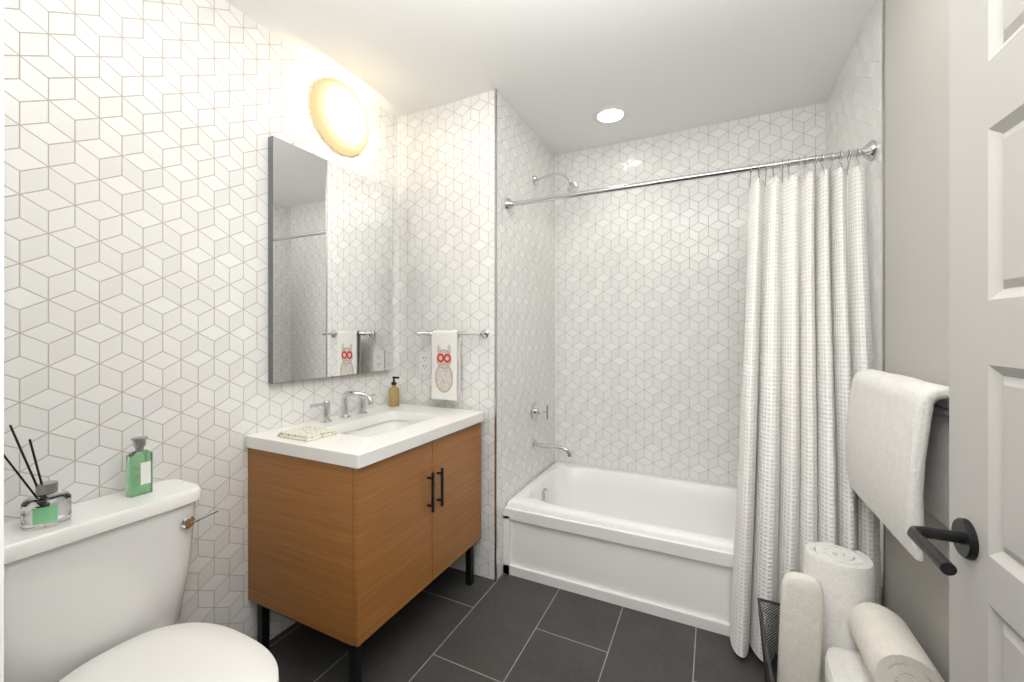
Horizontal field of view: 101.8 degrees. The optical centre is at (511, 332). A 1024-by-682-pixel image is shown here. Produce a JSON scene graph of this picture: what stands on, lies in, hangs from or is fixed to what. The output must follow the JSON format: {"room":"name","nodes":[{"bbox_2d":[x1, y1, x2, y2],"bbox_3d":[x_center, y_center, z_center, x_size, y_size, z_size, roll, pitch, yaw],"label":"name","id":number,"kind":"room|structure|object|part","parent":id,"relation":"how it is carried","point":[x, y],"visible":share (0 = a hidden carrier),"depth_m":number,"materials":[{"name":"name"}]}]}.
{"room":"bathroom","nodes":[
{"label":"bathroom","id":0,"kind":"room"},
{"bbox_2d":[4,0,397,640],"bbox_3d":[-1.101,0.013,1.561,0.100,2.475,1.853,0,0,26],"label":"tiled wall","id":1,"kind":"structure","parent":0,"point":[138,134],"depth_m":1.35,"materials":[{"name":"white tile"}]},
{"bbox_2d":[268,136,391,383],"bbox_3d":[-0.822,-0.292,1.986,0.029,0.995,0.690,0,0,26],"label":"mirror","id":2,"kind":"object","parent":1,"relation":"attached to","point":[329,269],"visible":0.9,"depth_m":1.90,"materials":[{"name":"grey"}]},
{"bbox_2d":[310,77,368,155],"bbox_3d":[-0.800,-1.030,1.986,0.070,0.340,0.340,0,0,26],"label":"light","id":3,"kind":"object","parent":1,"relation":"attached to","point":[339,115],"visible":1,"depth_m":1.94,"materials":[{"name":"white glass"}]},
{"bbox_2d":[398,90,554,579],"bbox_3d":[-0.201,0.013,2.692,0.736,2.475,0.967,0,0,26],"label":"tiled wall","id":4,"kind":"structure","parent":0,"point":[446,216],"depth_m":2.26,"materials":[{"name":"white tile"}]},
{"bbox_2d":[419,352,430,373],"bbox_3d":[-0.477,0.165,2.284,0.080,0.120,0.008,0,0,26],"label":"electrical outlet plate","id":5,"kind":"object","parent":4,"relation":"attached to","point":[424,362],"visible":1,"depth_m":2.28,"materials":[{"name":"white plastic"}]},
{"bbox_2d":[417,329,488,337],"bbox_3d":[-0.313,0.005,2.168,0.402,0.044,0.073,0,0,26],"label":"towel rail","id":6,"kind":"object","parent":4,"relation":"attached to","point":[484,333],"visible":0.83,"depth_m":2.11,"materials":[{"name":"silver metal"}]},
{"bbox_2d":[432,330,459,400],"bbox_3d":[-0.343,0.167,2.155,0.155,0.356,0.032,0,0,26],"label":"hand towel","id":7,"kind":"object","parent":6,"relation":"hanging from","point":[445,364],"visible":0.96,"depth_m":2.14,"materials":[{"name":"white fabric"}]},
{"bbox_2d":[495,89,496,580],"bbox_3d":[-0.081,0.013,2.100,0.010,2.475,0.010,0,0,26],"label":"trim","id":8,"kind":"structure","parent":4,"relation":"attached to","point":[495,334],"depth_m":2.10,"materials":[{"name":"silver metal"}]},
{"bbox_2d":[531,403,547,418],"bbox_3d":[0.178,0.480,2.524,0.090,0.100,0.100,0,0,26],"label":"shower valve","id":9,"kind":"object","parent":4,"relation":"attached to","point":[536,410],"visible":1,"depth_m":2.51,"materials":[{"name":"silver metal"}]},
{"bbox_2d":[533,440,570,456],"bbox_3d":[0.243,0.694,2.493,0.235,0.070,0.052,0,0,26],"label":"tub spout","id":10,"kind":"object","parent":4,"relation":"attached to","point":[554,447],"visible":1,"depth_m":2.48,"materials":[{"name":"silver metal"}]},
{"bbox_2d":[532,173,578,192],"bbox_3d":[0.264,-0.889,2.483,0.282,0.142,0.072,0,0,26],"label":"shower head","id":11,"kind":"object","parent":4,"relation":"attached to","point":[573,187],"visible":0.98,"depth_m":2.45},
{"bbox_2d":[269,567,777,681],"bbox_3d":[-0.048,1.300,1.145,2.360,0.100,3.620,0,0,26],"label":"floor","id":12,"kind":"structure","parent":0,"point":[448,624],"depth_m":1.66,"materials":[{"name":"tile"}]},
{"bbox_2d":[4,479,278,681],"bbox_3d":[-0.894,0.865,1.024,0.731,0.770,0.500,0,0,26],"label":"toilet","id":13,"kind":"object","parent":12,"relation":"on","point":[94,589],"visible":1,"depth_m":1.06,"materials":[{"name":"white ceramic"}]},
{"bbox_2d":[4,425,71,529],"bbox_3d":[-1.187,0.349,1.028,0.087,0.261,0.138,0,0,26],"label":"reed diffuser","id":14,"kind":"object","parent":13,"relation":"on","point":[48,504],"visible":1,"depth_m":1.03,"materials":[{"name":"clear glass"}]},
{"bbox_2d":[126,436,152,497],"bbox_3d":[-1.108,0.395,1.238,0.038,0.169,0.056,0,0,26],"label":"perfume bottle","id":15,"kind":"object","parent":13,"relation":"on","point":[139,470],"visible":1,"depth_m":1.23,"materials":[{"name":"green glass"}]},
{"bbox_2d":[246,403,483,681],"bbox_3d":[-0.573,0.823,1.838,0.606,0.855,0.826,0,0,26],"label":"bathroom vanity","id":16,"kind":"object","parent":12,"relation":"on","point":[353,559],"depth_m":1.52,"materials":[{"name":"brown wood"}]},
{"bbox_2d":[277,425,337,441],"bbox_3d":[-0.784,0.385,1.598,0.170,0.019,0.135,0,0,26],"label":"folded cloth","id":17,"kind":"object","parent":16,"relation":"on","point":[307,433],"visible":0.98,"depth_m":1.57,"materials":[{"name":"beige fabric"}]},
{"bbox_2d":[309,391,375,422],"bbox_3d":[-0.711,0.332,1.904,0.192,0.125,0.356,0,0,26],"label":"faucet","id":18,"kind":"object","parent":16,"relation":"on","point":[362,396],"visible":0.98,"depth_m":1.90,"materials":[{"name":"silver metal"}]},
{"bbox_3d":[-0.581,0.484,1.841,0.590,0.178,0.826,0,0,26],"label":"bathroom vanity top","id":19,"kind":"part","parent":16,"relation":"part of","materials":[{"name":"white stone"}]},
{"bbox_2d":[389,376,398,406],"bbox_3d":[-0.635,0.316,2.242,0.060,0.158,0.056,0,0,26],"label":"soap dispenser","id":20,"kind":"object","parent":16,"relation":"on","point":[393,395],"visible":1,"depth_m":2.22,"materials":[{"name":"brown"}]},
{"bbox_2d":[503,462,736,636],"bbox_3d":[0.810,1.065,2.189,1.520,0.370,0.789,0,0,26],"label":"bathtub","id":21,"kind":"object","parent":12,"relation":"on","point":[660,546],"visible":0.62,"depth_m":2.03,"materials":[{"name":"white ceramic"}]},
{"bbox_2d":[757,542,944,681],"bbox_3d":[0.909,0.968,1.116,0.386,0.564,0.609,0,0,26],"label":"basket","id":22,"kind":"object","parent":12,"relation":"on","point":[836,623],"visible":1,"depth_m":1.21,"materials":[{"name":"grey metal"}]},
{"bbox_2d":[225,0,874,154],"bbox_3d":[-0.048,-1.275,1.145,2.360,0.100,3.620,0,0,26],"label":"ceiling","id":23,"kind":"structure","parent":0,"point":[557,74],"depth_m":1.83,"materials":[{"name":"white paint"}]},
{"bbox_2d":[593,106,627,123],"bbox_3d":[0.554,-1.222,2.342,0.196,0.006,0.196,0,0,26],"label":"recessed light","id":24,"kind":"object","parent":23,"relation":"in","point":[610,115],"visible":1,"depth_m":2.34,"materials":[{"name":"white plastic"}]},
{"bbox_2d":[555,102,825,486],"bbox_3d":[1.050,0.013,2.569,1.624,2.475,0.100,0,0,26],"label":"tiled wall","id":25,"kind":"structure","parent":0,"point":[649,305],"depth_m":2.57,"materials":[{"name":"white tile"}]},
{"bbox_2d":[826,0,881,605],"bbox_3d":[1.531,0.013,1.814,0.100,2.475,0.840,0,0,26],"label":"tiled wall","id":26,"kind":"structure","parent":0,"point":[854,111],"depth_m":1.59,"materials":[{"name":"white tile"}]},
{"bbox_2d":[505,140,876,211],"bbox_3d":[0.663,-0.680,1.884,1.522,0.072,0.072,0,0,26],"label":"curtain rod","id":27,"kind":"object","parent":26,"relation":"attached to","point":[868,151],"visible":1,"depth_m":1.79,"materials":[{"name":"silver metal"}]},
{"bbox_2d":[730,147,880,660],"bbox_3d":[1.090,0.261,1.582,0.465,1.918,0.247,0,0,26],"label":"shower curtain","id":28,"kind":"object","parent":27,"relation":"hanging from","point":[807,350],"visible":0.79,"depth_m":1.57,"materials":[{"name":"white fabric"}]},
{"bbox_2d":[882,0,884,606],"bbox_3d":[1.302,0.013,1.455,0.008,2.475,0.014,0,0,26],"label":"trim","id":29,"kind":"structure","parent":26,"relation":"attached to","point":[883,253],"depth_m":1.45,"materials":[{"name":"silver metal"}]},
{"bbox_2d":[885,0,948,681],"bbox_3d":[0.939,0.013,0.590,0.100,2.475,1.880,0,0,26],"label":"wall","id":30,"kind":"structure","parent":0,"point":[917,203],"depth_m":1.21,"materials":[{"name":"grey paint"}]},
{"bbox_2d":[933,404,948,416],"bbox_3d":[1.096,0.175,1.139,0.072,0.048,0.645,0,0,26],"label":"towel rail","id":31,"kind":"object","parent":30,"relation":"attached to","point":[942,410],"depth_m":0.93,"materials":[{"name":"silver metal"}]},
{"bbox_2d":[845,369,948,560],"bbox_3d":[1.065,0.316,1.157,0.113,0.400,0.520,0,0,26],"label":"bath towel","id":32,"kind":"object","parent":31,"relation":"hanging from","point":[897,446],"visible":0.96,"depth_m":1.03,"materials":[{"name":"white fabric"}]},
{"bbox_2d":[907,0,1023,681],"bbox_3d":[0.576,0.224,0.352,0.132,2.037,0.904,0,0,26],"label":"door","id":33,"kind":"structure","parent":30,"relation":"in","point":[982,567],"depth_m":0.65,"materials":[{"name":"white paint"}]},
{"bbox_3d":[-0.940,0.012,0.521,1.095,2.475,0.120,0,0,26],"label":"wall","id":34,"kind":"structure","parent":0,"visible":0},
{"bbox_2d":[0,0,3,681],"bbox_3d":[-0.442,0.220,0.275,0.020,2.060,0.134,0,0,26],"label":"trim","id":35,"kind":"structure","parent":34,"relation":"attached to","point":[1,340],"depth_m":0.33,"materials":[{"name":"white wood"}]}
]}

